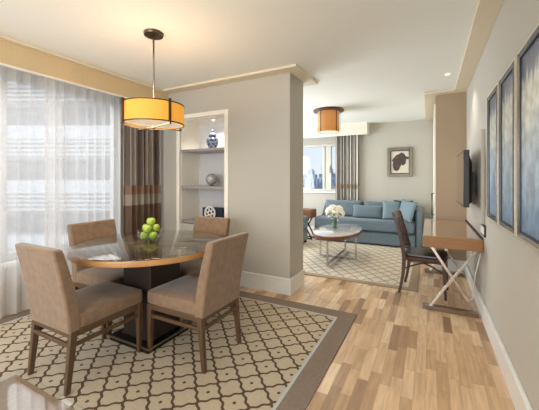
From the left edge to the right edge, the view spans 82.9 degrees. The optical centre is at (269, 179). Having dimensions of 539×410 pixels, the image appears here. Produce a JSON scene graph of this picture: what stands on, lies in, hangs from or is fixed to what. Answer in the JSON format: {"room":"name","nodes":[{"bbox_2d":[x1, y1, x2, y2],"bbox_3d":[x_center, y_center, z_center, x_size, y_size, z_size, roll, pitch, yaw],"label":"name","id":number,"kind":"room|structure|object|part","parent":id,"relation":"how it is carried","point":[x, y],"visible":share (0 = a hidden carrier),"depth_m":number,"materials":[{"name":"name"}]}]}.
{"room":"dining room","nodes":[
{"label":"dining room","id":0,"kind":"room"},
{"bbox_2d":[120,97,123,233],"bbox_3d":[-2.355,0.030,3.793,0.200,2.580,9.720,0,0,28],"label":"wall","id":1,"kind":"structure","parent":0,"point":[121,125],"depth_m":4.19,"materials":[{"name":"grey paint"}]},
{"bbox_2d":[161,73,302,278],"bbox_3d":[-0.689,0.030,4.241,2.330,2.580,0.465,0,0,28],"label":"wall partition","id":2,"kind":"structure","parent":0,"point":[266,113],"depth_m":3.71,"materials":[{"name":"beige paint"}]},
{"bbox_2d":[0,40,167,99],"bbox_3d":[-2.818,-1.123,1.822,0.041,0.215,5.800,0,0,28],"label":"trim","id":3,"kind":"structure","parent":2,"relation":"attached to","point":[17,57],"depth_m":3.17,"materials":[{"name":"beige paint"}]},
{"bbox_2d":[0,34,169,93],"bbox_3d":[-2.829,-1.244,1.828,0.170,0.029,5.800,0,0,28],"label":"trim","id":4,"kind":"structure","parent":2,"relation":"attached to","point":[2,37],"depth_m":3.17,"materials":[{"name":"beige paint"}]},
{"bbox_2d":[123,98,160,232],"bbox_3d":[-1.713,0.052,4.120,0.111,2.505,0.550,0,0,28],"label":"curtain","id":5,"kind":"object","parent":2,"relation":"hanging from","point":[142,149],"visible":0.54,"depth_m":4.08,"materials":[{"name":"brown fabric"}]},
{"bbox_2d":[181,217,194,222],"bbox_3d":[-0.821,0.573,4.270,0.744,0.035,0.385,0,0,28],"label":"shelf","id":6,"kind":"object","parent":2,"relation":"attached to","point":[189,220],"visible":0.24,"depth_m":4.24,"materials":[{"name":"grey paint"}]},
{"bbox_2d":[204,206,215,216],"bbox_3d":[-0.813,0.454,4.157,0.192,0.201,0.050,0,0,28],"label":"ring ornament","id":7,"kind":"object","parent":6,"relation":"on","point":[207,207],"visible":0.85,"depth_m":4.15,"materials":[{"name":"white ceramic"}]},
{"bbox_2d":[203,207,223,217],"bbox_3d":[-0.778,0.471,4.319,0.340,0.165,0.120,0,0,28],"label":"storage box","id":8,"kind":"object","parent":6,"relation":"on","point":[219,211],"visible":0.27,"depth_m":4.23,"materials":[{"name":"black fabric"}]},
{"bbox_2d":[181,115,223,222],"bbox_3d":[-0.817,-0.122,4.278,0.770,1.445,0.390,0,0,28],"label":"wall niche","id":9,"kind":"object","parent":2,"relation":"attached to","point":[195,168],"depth_m":4.46,"materials":[{"name":"beige paint"}]},
{"bbox_2d":[176,109,228,229],"bbox_3d":[-0.911,0.113,4.093,0.885,2.035,0.035,0,0,28],"label":"trim","id":10,"kind":"structure","parent":2,"relation":"attached to","point":[225,112],"depth_m":4.00,"materials":[{"name":"beige paint"}]},
{"bbox_2d":[181,147,223,153],"bbox_3d":[-0.821,-0.406,4.270,0.744,0.035,0.385,0,0,28],"label":"shelf","id":11,"kind":"object","parent":2,"relation":"attached to","point":[220,149],"visible":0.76,"depth_m":4.15,"materials":[{"name":"grey paint"}]},
{"bbox_2d":[206,129,217,147],"bbox_3d":[-0.793,-0.565,4.237,0.168,0.282,0.168,0,0,28],"label":"ginger jar","id":12,"kind":"object","parent":11,"relation":"on","point":[212,142],"visible":0.84,"depth_m":4.18,"materials":[{"name":"blue ceramic"}]},
{"bbox_2d":[181,186,223,188],"bbox_3d":[-0.821,0.102,4.270,0.744,0.035,0.385,0,0,28],"label":"shelf","id":13,"kind":"object","parent":2,"relation":"attached to","point":[182,187],"visible":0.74,"depth_m":4.09,"materials":[{"name":"grey paint"}]},
{"bbox_2d":[206,173,216,185],"bbox_3d":[-0.806,-0.005,4.244,0.164,0.176,0.164,0,0,28],"label":"sphere","id":14,"kind":"object","parent":13,"relation":"on","point":[211,179],"visible":0.99,"depth_m":4.19,"materials":[{"name":"silver metal"}]},
{"bbox_2d":[163,64,317,93],"bbox_3d":[-0.440,-1.244,4.082,2.020,0.029,0.715,0,0,28],"label":"trim","id":15,"kind":"structure","parent":2,"relation":"attached to","point":[294,69],"depth_m":3.70,"materials":[{"name":"beige paint"}]},
{"bbox_2d":[240,269,304,295],"bbox_3d":[-0.041,1.225,3.858,0.874,0.190,0.439,0,0,28],"label":"baseboard","id":16,"kind":"structure","parent":2,"relation":"attached to","point":[274,284],"depth_m":3.62,"materials":[{"name":"white paint"}]},
{"bbox_2d":[0,0,477,127],"bbox_3d":[-0.408,-1.320,2.768,4.600,0.120,10.120,0,0,28],"label":"ceiling","id":17,"kind":"structure","parent":0,"point":[376,61],"depth_m":2.75,"materials":[{"name":"paint"}]},
{"bbox_2d":[0,65,44,318],"bbox_3d":[-3.004,0.050,1.978,0.057,2.500,3.108,0,0,28],"label":"sheer curtain","id":18,"kind":"object","parent":17,"relation":"hanging from","point":[22,94],"visible":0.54,"depth_m":3.00,"materials":[{"name":"white fabric"}]},
{"bbox_2d":[45,77,119,277],"bbox_3d":[-2.114,0.050,3.518,0.051,2.500,0.869,0,0,28],"label":"sheer curtain","id":19,"kind":"object","parent":17,"relation":"hanging from","point":[82,125],"visible":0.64,"depth_m":3.44,"materials":[{"name":"white fabric"}]},
{"bbox_2d":[121,29,183,130],"bbox_3d":[-0.992,-0.849,2.613,0.508,0.821,0.508,0,0,18],"label":"pendant lamp","id":20,"kind":"object","parent":17,"relation":"hanging from","point":[142,113],"visible":1,"depth_m":2.44,"materials":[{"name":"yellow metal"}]},
{"bbox_3d":[-0.992,-0.555,2.613,0.508,0.171,0.508,0,0,28],"label":"ring frame","id":21,"kind":"part","parent":20,"relation":"part of","materials":[{"name":"brown metal"}]},
{"bbox_2d":[124,119,181,127],"bbox_3d":[-0.992,-0.485,2.613,0.470,0.006,0.470,0,0,28],"label":"diffuser","id":22,"kind":"object","parent":20,"relation":"attached to","point":[175,123],"depth_m":2.56,"materials":[{"name":"white glass"}]},
{"bbox_3d":[-0.992,-0.870,2.613,0.016,0.740,0.016,0,0,28],"label":"rod","id":23,"kind":"part","parent":20,"relation":"part of","materials":[{"name":"silver metal"}]},
{"bbox_3d":[-0.992,-0.555,2.613,0.500,0.162,0.500,0,0,28],"label":"lamp shade","id":24,"kind":"part","parent":20,"relation":"part of","materials":[{"name":"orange fabric"}]},
{"bbox_2d":[313,107,343,133],"bbox_3d":[1.062,-1.057,5.498,0.550,0.404,0.550,0,0,28],"label":"ceiling lamp","id":25,"kind":"object","parent":17,"relation":"attached to","point":[328,117],"visible":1,"depth_m":5.33,"materials":[{"name":"orange fabric"}]},
{"bbox_3d":[1.062,-1.042,5.498,0.380,0.364,0.380,0,0,28],"label":"lamp shade","id":26,"kind":"part","parent":25,"relation":"part of","materials":[{"name":"orange fabric"}]},
{"bbox_2d":[319,131,337,132],"bbox_3d":[1.062,-0.865,5.498,0.336,0.010,0.336,0,0,28],"label":"diffuser","id":27,"kind":"object","parent":25,"relation":"attached to","point":[319,131],"depth_m":5.48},
{"bbox_2d":[4,234,514,409],"bbox_3d":[-0.408,1.380,2.768,4.600,0.120,10.120,0,0,28],"label":"floor","id":28,"kind":"structure","parent":0,"point":[396,353],"depth_m":2.35,"materials":[{"name":"brown wood"}]},
{"bbox_2d":[0,291,356,409],"bbox_3d":[-1.248,1.315,2.171,2.970,0.010,3.380,0,0,28],"label":"area rug","id":29,"kind":"object","parent":28,"relation":"on","point":[286,349],"visible":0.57,"depth_m":2.18,"materials":[{"name":"beige carpet"}]},
{"bbox_2d":[0,370,85,409],"bbox_3d":[-0.970,1.085,0.906,0.760,0.449,0.690,0,0,28],"label":"table","id":30,"kind":"object","parent":29,"relation":"on","point":[16,393],"visible":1,"depth_m":1.23,"materials":[{"name":"brown wood"}]},
{"bbox_2d":[15,243,142,396],"bbox_3d":[-1.313,0.862,2.170,0.464,0.895,0.648,0,0,28],"label":"dining chair","id":31,"kind":"object","parent":29,"relation":"on","point":[55,305],"visible":1,"depth_m":1.96,"materials":[{"name":"beige fabric"}]},
{"bbox_3d":[-1.601,1.121,2.077,0.036,0.376,0.074,0,0,28],"label":"leg","id":32,"kind":"part","parent":31,"relation":"part of","materials":[{"name":"brown wood"}]},
{"bbox_3d":[-1.425,0.682,1.956,0.460,0.535,0.165,0,0,28],"label":"backrest","id":33,"kind":"part","parent":31,"relation":"part of","materials":[{"name":"beige fabric"}]},
{"bbox_3d":[-1.226,1.121,1.879,0.036,0.376,0.074,0,0,28],"label":"leg","id":34,"kind":"part","parent":31,"relation":"part of","materials":[{"name":"brown wood"}]},
{"bbox_3d":[-1.369,1.121,2.517,0.040,0.376,0.040,0,0,28],"label":"leg","id":35,"kind":"part","parent":31,"relation":"part of","materials":[{"name":"brown wood"}]},
{"bbox_3d":[-1.283,0.882,2.227,0.460,0.105,0.520,0,0,28],"label":"seat","id":36,"kind":"part","parent":31,"relation":"part of","materials":[{"name":"beige fabric"}]},
{"bbox_3d":[-0.994,1.121,2.320,0.040,0.376,0.040,0,0,28],"label":"leg","id":37,"kind":"part","parent":31,"relation":"part of","materials":[{"name":"brown wood"}]},
{"bbox_2d":[67,219,123,334],"bbox_3d":[-1.509,0.862,2.907,0.648,0.895,0.464,0,0,28],"label":"dining chair","id":38,"kind":"object","parent":29,"relation":"on","point":[83,276],"visible":0.49,"depth_m":2.83,"materials":[{"name":"beige fabric"}]},
{"bbox_3d":[-1.723,0.682,3.020,0.165,0.535,0.460,0,0,28],"label":"backrest","id":39,"kind":"part","parent":38,"relation":"part of","materials":[{"name":"beige fabric"}]},
{"bbox_3d":[-1.452,0.882,2.877,0.520,0.105,0.460,0,0,28],"label":"seat","id":40,"kind":"part","parent":38,"relation":"part of","materials":[{"name":"beige fabric"}]},
{"bbox_3d":[-1.359,1.121,2.589,0.040,0.376,0.040,0,0,28],"label":"leg","id":41,"kind":"part","parent":38,"relation":"part of","materials":[{"name":"brown wood"}]},
{"bbox_2d":[67,230,222,353],"bbox_3d":[-1.002,0.917,2.595,1.214,0.785,1.214,0,0,28],"label":"dining table","id":42,"kind":"object","parent":29,"relation":"on","point":[148,264],"visible":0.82,"depth_m":2.44,"materials":[{"name":"brown wood"}]},
{"bbox_3d":[-1.002,0.530,2.595,1.214,0.010,1.214,0,0,28],"label":"glass","id":43,"kind":"part","parent":42,"relation":"part of","materials":[{"name":"clear glass"}]},
{"bbox_3d":[-1.002,1.290,2.595,0.450,0.040,0.460,0,0,28],"label":"plate","id":44,"kind":"part","parent":42,"relation":"part of","materials":[{"name":"black paint"}]},
{"bbox_3d":[-1.030,0.478,2.627,0.208,0.092,0.208,0,0,28],"label":"glass bowl","id":45,"kind":"object","parent":42,"relation":"on","visible":0},
{"bbox_2d":[140,232,148,239],"bbox_3d":[-1.067,0.468,2.606,0.072,0.078,0.072,0,0,28],"label":"apple","id":46,"kind":"object","parent":45,"relation":"in","point":[143,235],"visible":0.84,"depth_m":2.58,"materials":[{"name":"green food"}]},
{"bbox_2d":[143,225,151,232],"bbox_3d":[-1.034,0.410,2.585,0.072,0.078,0.072,0,0,-17],"label":"apple","id":47,"kind":"object","parent":45,"relation":"in","point":[147,228],"visible":1,"depth_m":2.56,"materials":[{"name":"green food"}]},
{"bbox_2d":[147,217,154,225],"bbox_3d":[-1.022,0.353,2.631,0.072,0.078,0.072,0,0,10],"label":"apple","id":48,"kind":"object","parent":45,"relation":"in","point":[150,221],"visible":0.92,"depth_m":2.61,"materials":[{"name":"green food"}]},
{"bbox_2d":[149,231,157,239],"bbox_3d":[-0.994,0.468,2.606,0.072,0.078,0.072,0,0,-35],"label":"apple","id":49,"kind":"object","parent":45,"relation":"in","point":[153,235],"visible":1,"depth_m":2.58,"materials":[{"name":"green food"}]},
{"bbox_2d":[151,224,159,231],"bbox_3d":[-0.990,0.410,2.649,0.072,0.078,0.072,0,0,-44],"label":"apple","id":50,"kind":"object","parent":45,"relation":"in","point":[155,227],"visible":0.88,"depth_m":2.63,"materials":[{"name":"green food"}]},
{"bbox_2d":[147,232,248,373],"bbox_3d":[-0.554,0.862,2.373,0.648,0.895,0.464,0,0,28],"label":"dining chair","id":51,"kind":"object","parent":29,"relation":"on","point":[197,299],"visible":1,"depth_m":2.21,"materials":[{"name":"brown fabric"}]},
{"bbox_3d":[-0.902,1.121,2.317,0.040,0.376,0.040,0,0,28],"label":"leg","id":52,"kind":"part","parent":51,"relation":"part of","materials":[{"name":"brown wood"}]},
{"bbox_3d":[-0.611,0.882,2.403,0.520,0.105,0.460,0,0,28],"label":"seat","id":53,"kind":"part","parent":51,"relation":"part of","materials":[{"name":"beige fabric"}]},
{"bbox_3d":[-0.462,1.121,2.085,0.074,0.376,0.036,0,0,28],"label":"leg","id":54,"kind":"part","parent":51,"relation":"part of","materials":[{"name":"brown wood"}]},
{"bbox_3d":[-0.341,0.682,2.261,0.165,0.535,0.460,0,0,28],"label":"backrest","id":55,"kind":"part","parent":51,"relation":"part of","materials":[{"name":"beige fabric"}]},
{"bbox_3d":[-0.264,1.121,2.460,0.074,0.376,0.036,0,0,28],"label":"leg","id":56,"kind":"part","parent":51,"relation":"part of","materials":[{"name":"brown wood"}]},
{"bbox_2d":[180,216,229,322],"bbox_3d":[-0.774,0.862,3.147,0.464,0.895,0.648,0,0,28],"label":"dining chair","id":57,"kind":"object","parent":29,"relation":"on","point":[220,226],"visible":0.25,"depth_m":3.28,"materials":[{"name":"beige fabric"}]},
{"bbox_3d":[-0.804,0.882,3.090,0.460,0.105,0.520,0,0,28],"label":"seat","id":58,"kind":"part","parent":57,"relation":"part of","materials":[{"name":"beige fabric"}]},
{"bbox_3d":[-0.661,0.682,3.360,0.460,0.535,0.165,0,0,28],"label":"backrest","id":59,"kind":"part","parent":57,"relation":"part of","materials":[{"name":"beige fabric"}]},
{"bbox_2d":[303,237,419,291],"bbox_3d":[1.025,1.315,5.529,3.065,0.010,2.760,0,0,28],"label":"area rug","id":60,"kind":"object","parent":28,"relation":"on","point":[376,264],"visible":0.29,"depth_m":4.73,"materials":[{"name":"beige carpet"}]},
{"bbox_2d":[303,215,307,242],"bbox_3d":[0.341,0.899,6.307,0.720,0.820,0.680,0,0,28],"label":"armchair","id":61,"kind":"object","parent":60,"relation":"on","point":[305,218],"visible":0.13,"depth_m":6.35,"materials":[{"name":"blue fabric"}]},
{"bbox_3d":[0.551,0.887,6.513,0.540,0.275,0.120,0,0,28],"label":"arm","id":62,"kind":"part","parent":61,"relation":"part of"},
{"bbox_2d":[303,208,315,239],"bbox_3d":[0.839,0.980,6.877,0.340,0.660,0.348,0,0,28],"label":"side table","id":63,"kind":"object","parent":60,"relation":"on","point":[309,212],"visible":0.41,"depth_m":6.72,"materials":[{"name":"brown wood"}]},
{"bbox_3d":[0.759,0.750,6.726,0.300,0.140,0.007,0,0,28],"label":"drawer","id":64,"kind":"part","parent":63,"relation":"part of","materials":[{"name":"brown wood"}]},
{"bbox_2d":[313,224,361,266],"bbox_3d":[1.163,1.071,5.174,0.740,0.477,1.440,0,0,28],"label":"coffee table","id":65,"kind":"object","parent":60,"relation":"on","point":[344,232],"visible":1,"depth_m":4.93,"materials":[{"name":"stone"}]},
{"bbox_3d":[0.878,1.107,5.255,0.028,0.405,0.028,0,0,28],"label":"leg","id":66,"kind":"part","parent":65,"relation":"part of","materials":[{"name":"silver metal"}]},
{"bbox_3d":[0.874,1.107,4.603,0.028,0.405,0.028,0,0,28],"label":"leg","id":67,"kind":"part","parent":65,"relation":"part of","materials":[{"name":"silver metal"}]},
{"bbox_2d":[324,204,345,229],"bbox_3d":[1.110,0.622,5.162,0.366,0.420,0.353,0,0,-40],"label":"flower vase","id":68,"kind":"object","parent":65,"relation":"on","point":[335,211],"visible":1,"depth_m":5.09,"materials":[{"name":"clear glass"}]},
{"bbox_3d":[1.409,1.107,4.976,0.028,0.405,0.028,0,0,28],"label":"leg","id":69,"kind":"part","parent":65,"relation":"part of","materials":[{"name":"silver metal"}]},
{"bbox_2d":[314,199,421,247],"bbox_3d":[2.034,0.875,6.427,2.105,0.868,0.631,0,0,28],"label":"sofa","id":70,"kind":"object","parent":60,"relation":"on","point":[374,231],"visible":0.53,"depth_m":6.11,"materials":[{"name":"blue fabric"}]},
{"bbox_2d":[325,199,362,215],"bbox_3d":[1.636,0.620,6.738,0.840,0.356,0.168,0,0,28],"label":"cushion","id":71,"kind":"object","parent":70,"relation":"on","point":[347,205],"depth_m":6.65,"materials":[{"name":"blue fabric"}]},
{"bbox_2d":[314,215,415,233],"bbox_3d":[1.958,0.918,6.394,2.000,0.238,0.440,0,0,28],"label":"seat cushion","id":72,"kind":"object","parent":70,"relation":"on","point":[369,225],"depth_m":6.13,"materials":[{"name":"blue fabric"}]},
{"bbox_2d":[353,205,382,218],"bbox_3d":[2.048,0.660,6.341,0.620,0.262,0.155,0,0,28],"label":"throw pillow","id":73,"kind":"object","parent":70,"relation":"on","point":[360,211],"visible":0.99,"depth_m":6.28,"materials":[{"name":"blue fabric"}]},
{"bbox_3d":[2.104,0.752,6.659,1.996,0.585,0.154,0,0,28],"label":"backrest","id":74,"kind":"part","parent":70,"relation":"part of","materials":[{"name":"blue fabric"}]},
{"bbox_2d":[364,201,414,219],"bbox_3d":[2.455,0.620,6.308,0.990,0.356,0.168,0,0,28],"label":"cushion","id":75,"kind":"object","parent":70,"relation":"on","point":[367,203],"depth_m":6.39,"materials":[{"name":"blue fabric"}]},
{"bbox_2d":[382,200,399,219],"bbox_3d":[2.425,0.605,6.069,0.364,0.391,0.154,0,0,9],"label":"throw pillow","id":76,"kind":"object","parent":70,"relation":"on","point":[388,206],"visible":0.79,"depth_m":6.03,"materials":[{"name":"blue fabric"}]},
{"bbox_2d":[399,199,416,222],"bbox_3d":[2.650,0.595,5.894,0.165,0.433,0.415,0,0,-26],"label":"throw pillow","id":77,"kind":"object","parent":70,"relation":"on","point":[407,208],"visible":0.84,"depth_m":5.81,"materials":[{"name":"blue fabric"}]},
{"bbox_3d":[2.919,0.896,5.956,0.100,0.768,0.600,0,0,28],"label":"arm","id":78,"kind":"part","parent":70,"relation":"part of"},
{"bbox_2d":[392,210,448,300],"bbox_3d":[1.795,0.853,3.650,0.587,0.935,0.440,0,0,33],"label":"desk chair","id":79,"kind":"object","parent":28,"relation":"on","point":[426,256],"visible":0.99,"depth_m":3.56,"materials":[{"name":"brown wood"}]},
{"bbox_3d":[1.576,0.425,3.791,0.068,0.080,0.410,0,0,33],"label":"crest rail","id":80,"kind":"part","parent":79,"relation":"part of","materials":[{"name":"brown wood"}]},
{"bbox_3d":[1.520,0.858,3.583,0.156,0.925,0.024,0,0,33],"label":"leg","id":81,"kind":"part","parent":79,"relation":"part of","materials":[{"name":"brown wood"}]},
{"bbox_3d":[1.742,0.858,3.927,0.156,0.925,0.024,0,0,33],"label":"leg","id":82,"kind":"part","parent":79,"relation":"part of","materials":[{"name":"brown wood"}]},
{"bbox_3d":[1.851,0.859,3.614,0.444,0.041,0.434,0,0,33],"label":"seat","id":83,"kind":"part","parent":79,"relation":"part of","materials":[{"name":"black leather"}]},
{"bbox_3d":[1.851,0.905,3.614,0.450,0.050,0.440,0,0,33],"label":"seat frame","id":84,"kind":"part","parent":79,"relation":"part of","materials":[{"name":"brown wood"}]},
{"bbox_3d":[1.915,1.120,3.341,0.050,0.400,0.036,0,0,33],"label":"leg","id":85,"kind":"part","parent":79,"relation":"part of","materials":[{"name":"brown wood"}]},
{"bbox_3d":[2.126,1.120,3.668,0.050,0.400,0.036,0,0,33],"label":"leg","id":86,"kind":"part","parent":79,"relation":"part of","materials":[{"name":"brown wood"}]},
{"bbox_2d":[423,219,482,317],"bbox_3d":[2.149,0.934,3.677,0.513,0.772,1.530,0,0,28],"label":"writing desk","id":87,"kind":"object","parent":28,"relation":"on","point":[437,233],"visible":0.99,"depth_m":3.08,"materials":[{"name":"brown wood"}]},
{"bbox_3d":[2.448,1.300,4.283,0.478,0.040,0.080,0,0,28],"label":"floor rail","id":88,"kind":"part","parent":87,"relation":"part of","materials":[{"name":"brown wood"}]},
{"bbox_3d":[1.801,1.300,3.053,0.478,0.040,0.080,0,0,28],"label":"floor rail","id":89,"kind":"part","parent":87,"relation":"part of","materials":[{"name":"brown wood"}]},
{"bbox_3d":[1.821,0.981,3.033,0.421,0.598,0.016,0,0,28],"label":"leg","id":90,"kind":"part","parent":87,"relation":"part of","materials":[{"name":"silver metal"}]},
{"bbox_3d":[1.831,0.981,3.050,0.401,0.598,0.016,0,0,28],"label":"leg","id":91,"kind":"part","parent":87,"relation":"part of","materials":[{"name":"silver metal"}]},
{"bbox_3d":[2.478,0.981,4.280,0.401,0.598,0.016,0,0,28],"label":"leg","id":92,"kind":"part","parent":87,"relation":"part of","materials":[{"name":"silver metal"}]},
{"bbox_3d":[2.372,0.556,3.560,0.010,0.016,1.530,0,0,28],"label":"rail","id":93,"kind":"part","parent":87,"relation":"part of","materials":[{"name":"brown wood"}]},
{"bbox_2d":[303,119,432,233],"bbox_3d":[1.914,0.030,7.180,4.200,2.580,0.250,0,0,28],"label":"wall","id":94,"kind":"structure","parent":0,"point":[374,184],"depth_m":6.67,"materials":[{"name":"beige paint"}]},
{"bbox_2d":[303,144,335,192],"bbox_3d":[1.089,-0.280,7.512,1.930,1.180,0.170,0,0,28],"label":"window","id":95,"kind":"structure","parent":94,"relation":"in","point":[327,148],"depth_m":7.38,"materials":[{"name":"metal"}]},
{"bbox_3d":[1.084,0.290,7.503,1.930,0.040,0.150,0,0,28],"label":"sill","id":96,"kind":"part","parent":95,"relation":"part of","materials":[{"name":"white paint"}]},
{"bbox_2d":[303,122,368,137],"bbox_3d":[1.060,-1.130,7.341,2.540,0.260,0.260,0,0,28],"label":"trim","id":97,"kind":"structure","parent":94,"relation":"attached to","point":[352,128],"depth_m":6.86,"materials":[{"name":"beige paint"}]},
{"bbox_2d":[335,135,357,199],"bbox_3d":[1.773,0.062,7.009,0.538,2.485,0.097,0,0,28],"label":"curtain","id":98,"kind":"object","parent":94,"relation":"hanging from","point":[346,147],"visible":0.53,"depth_m":7.00,"materials":[{"name":"grey fabric"}]},
{"bbox_2d":[307,226,422,242],"bbox_3d":[1.675,1.225,7.151,3.805,0.190,0.024,0,0,28],"label":"baseboard","id":99,"kind":"structure","parent":94,"relation":"attached to","point":[312,227],"depth_m":7.47,"materials":[{"name":"white paint"}]},
{"bbox_2d":[387,147,412,176],"bbox_3d":[2.799,-0.385,6.546,0.500,0.620,0.045,0,0,28],"label":"framed picture","id":100,"kind":"object","parent":94,"relation":"attached to","point":[399,160],"visible":1,"depth_m":6.55,"materials":[{"name":"grey paper"}]},
{"bbox_2d":[435,92,465,260],"bbox_3d":[3.066,0.030,5.263,0.375,2.580,2.070,0,0,28],"label":"wall","id":101,"kind":"structure","parent":0,"point":[450,108],"depth_m":4.35,"materials":[{"name":"beige paint"}]},
{"bbox_2d":[433,104,435,267],"bbox_3d":[2.887,0.105,5.346,0.020,2.430,2.010,0,0,28],"label":"trim","id":102,"kind":"structure","parent":101,"relation":"attached to","point":[434,118],"depth_m":4.46,"materials":[{"name":"beige paint"}]},
{"bbox_2d":[424,89,466,120],"bbox_3d":[2.965,-1.244,5.231,0.525,0.029,2.220,0,0,28],"label":"trim","id":103,"kind":"structure","parent":101,"relation":"attached to","point":[429,97],"depth_m":4.60,"materials":[{"name":"beige paint"}]},
{"bbox_2d":[436,259,464,274],"bbox_3d":[2.571,1.225,4.340,0.357,0.190,0.024,0,0,28],"label":"baseboard","id":104,"kind":"structure","parent":101,"relation":"attached to","point":[451,266],"depth_m":4.32,"materials":[{"name":"white paint"}]},
{"bbox_2d":[466,0,538,409],"bbox_3d":[1.504,0.030,1.762,0.120,2.580,9.720,0,0,28],"label":"wall","id":105,"kind":"structure","parent":0,"point":[507,275],"depth_m":1.98,"materials":[{"name":"beige paint"}]},
{"bbox_2d":[466,253,480,300],"bbox_3d":[2.140,1.019,3.230,0.033,0.600,0.492,0,0,18],"label":"power cord","id":106,"kind":"object","parent":105,"relation":"attached to","point":[480,253],"visible":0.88,"depth_m":3.09,"materials":[{"name":"white plastic"}]},
{"bbox_2d":[468,129,484,223],"bbox_3d":[2.233,-0.030,3.311,0.031,0.880,1.100,0,0,28],"label":"wall panel","id":107,"kind":"object","parent":105,"relation":"attached to","point":[476,145],"visible":0.94,"depth_m":2.97,"materials":[{"name":"beige paper"}]},
{"bbox_2d":[457,150,475,207],"bbox_3d":[2.083,-0.013,3.215,0.130,0.546,0.790,0,0,28],"label":"television","id":108,"kind":"object","parent":107,"relation":"attached to","point":[466,179],"visible":1,"depth_m":2.90,"materials":[{"name":"black plastic"}]},
{"bbox_2d":[455,0,503,89],"bbox_3d":[0.867,-1.244,0.843,0.150,0.029,7.500,0,0,28],"label":"trim","id":109,"kind":"structure","parent":105,"relation":"attached to","point":[487,11],"depth_m":2.63,"materials":[{"name":"beige paint"}]},
{"bbox_2d":[481,224,485,237],"bbox_3d":[1.969,0.462,2.793,0.016,0.110,0.236,0,0,28],"label":"wall outlet","id":110,"kind":"object","parent":105,"relation":"attached to","point":[483,227],"visible":0.9,"depth_m":2.79,"materials":[{"name":"plastic"}]},
{"bbox_2d":[487,82,499,224],"bbox_3d":[1.735,-0.190,2.364,0.028,1.020,0.430,0,0,28],"label":"framed painting","id":111,"kind":"object","parent":105,"relation":"attached to","point":[493,97],"visible":0.83,"depth_m":2.36,"materials":[{"name":"blue fabric"}]},
{"bbox_2d":[465,264,532,409],"bbox_3d":[0.958,1.225,0.880,0.024,0.190,7.650,0,0,28],"label":"baseboard","id":112,"kind":"structure","parent":105,"relation":"attached to","point":[518,396],"depth_m":2.08,"materials":[{"name":"white paint"}]},
{"bbox_2d":[499,57,517,235],"bbox_3d":[1.505,-0.190,1.926,0.028,1.020,0.430,0,0,28],"label":"framed painting","id":113,"kind":"object","parent":105,"relation":"attached to","point":[508,81],"visible":0.93,"depth_m":1.91,"materials":[{"name":"blue fabric"}]},
{"bbox_2d":[517,23,538,251],"bbox_3d":[1.274,-0.190,1.488,0.028,1.020,0.430,0,0,28],"label":"framed painting","id":114,"kind":"object","parent":105,"relation":"attached to","point":[528,55],"visible":1,"depth_m":1.54,"materials":[{"name":"blue fabric"}]},
{"label":"outside","id":115,"kind":"structure","parent":0,"visible":0},
{"bbox_3d":[37.248,41.570,178.151,220.000,0.500,310.000,0,0,28],"label":"ground","id":116,"kind":"structure","parent":115,"visible":0},
{"bbox_2d":[304,169,316,178],"bbox_3d":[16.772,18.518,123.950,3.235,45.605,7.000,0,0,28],"label":"building","id":117,"kind":"structure","parent":116,"relation":"on","point":[305,175],"depth_m":121.48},
{"bbox_2d":[303,170,321,188],"bbox_3d":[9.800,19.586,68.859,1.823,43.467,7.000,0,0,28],"label":"building","id":118,"kind":"structure","parent":116,"relation":"on","point":[311,182],"depth_m":66.60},
{"bbox_2d":[332,169,335,183],"bbox_3d":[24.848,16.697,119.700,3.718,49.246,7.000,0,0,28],"label":"building","id":119,"kind":"structure","parent":116,"relation":"on","point":[333,175],"depth_m":116.20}
]}

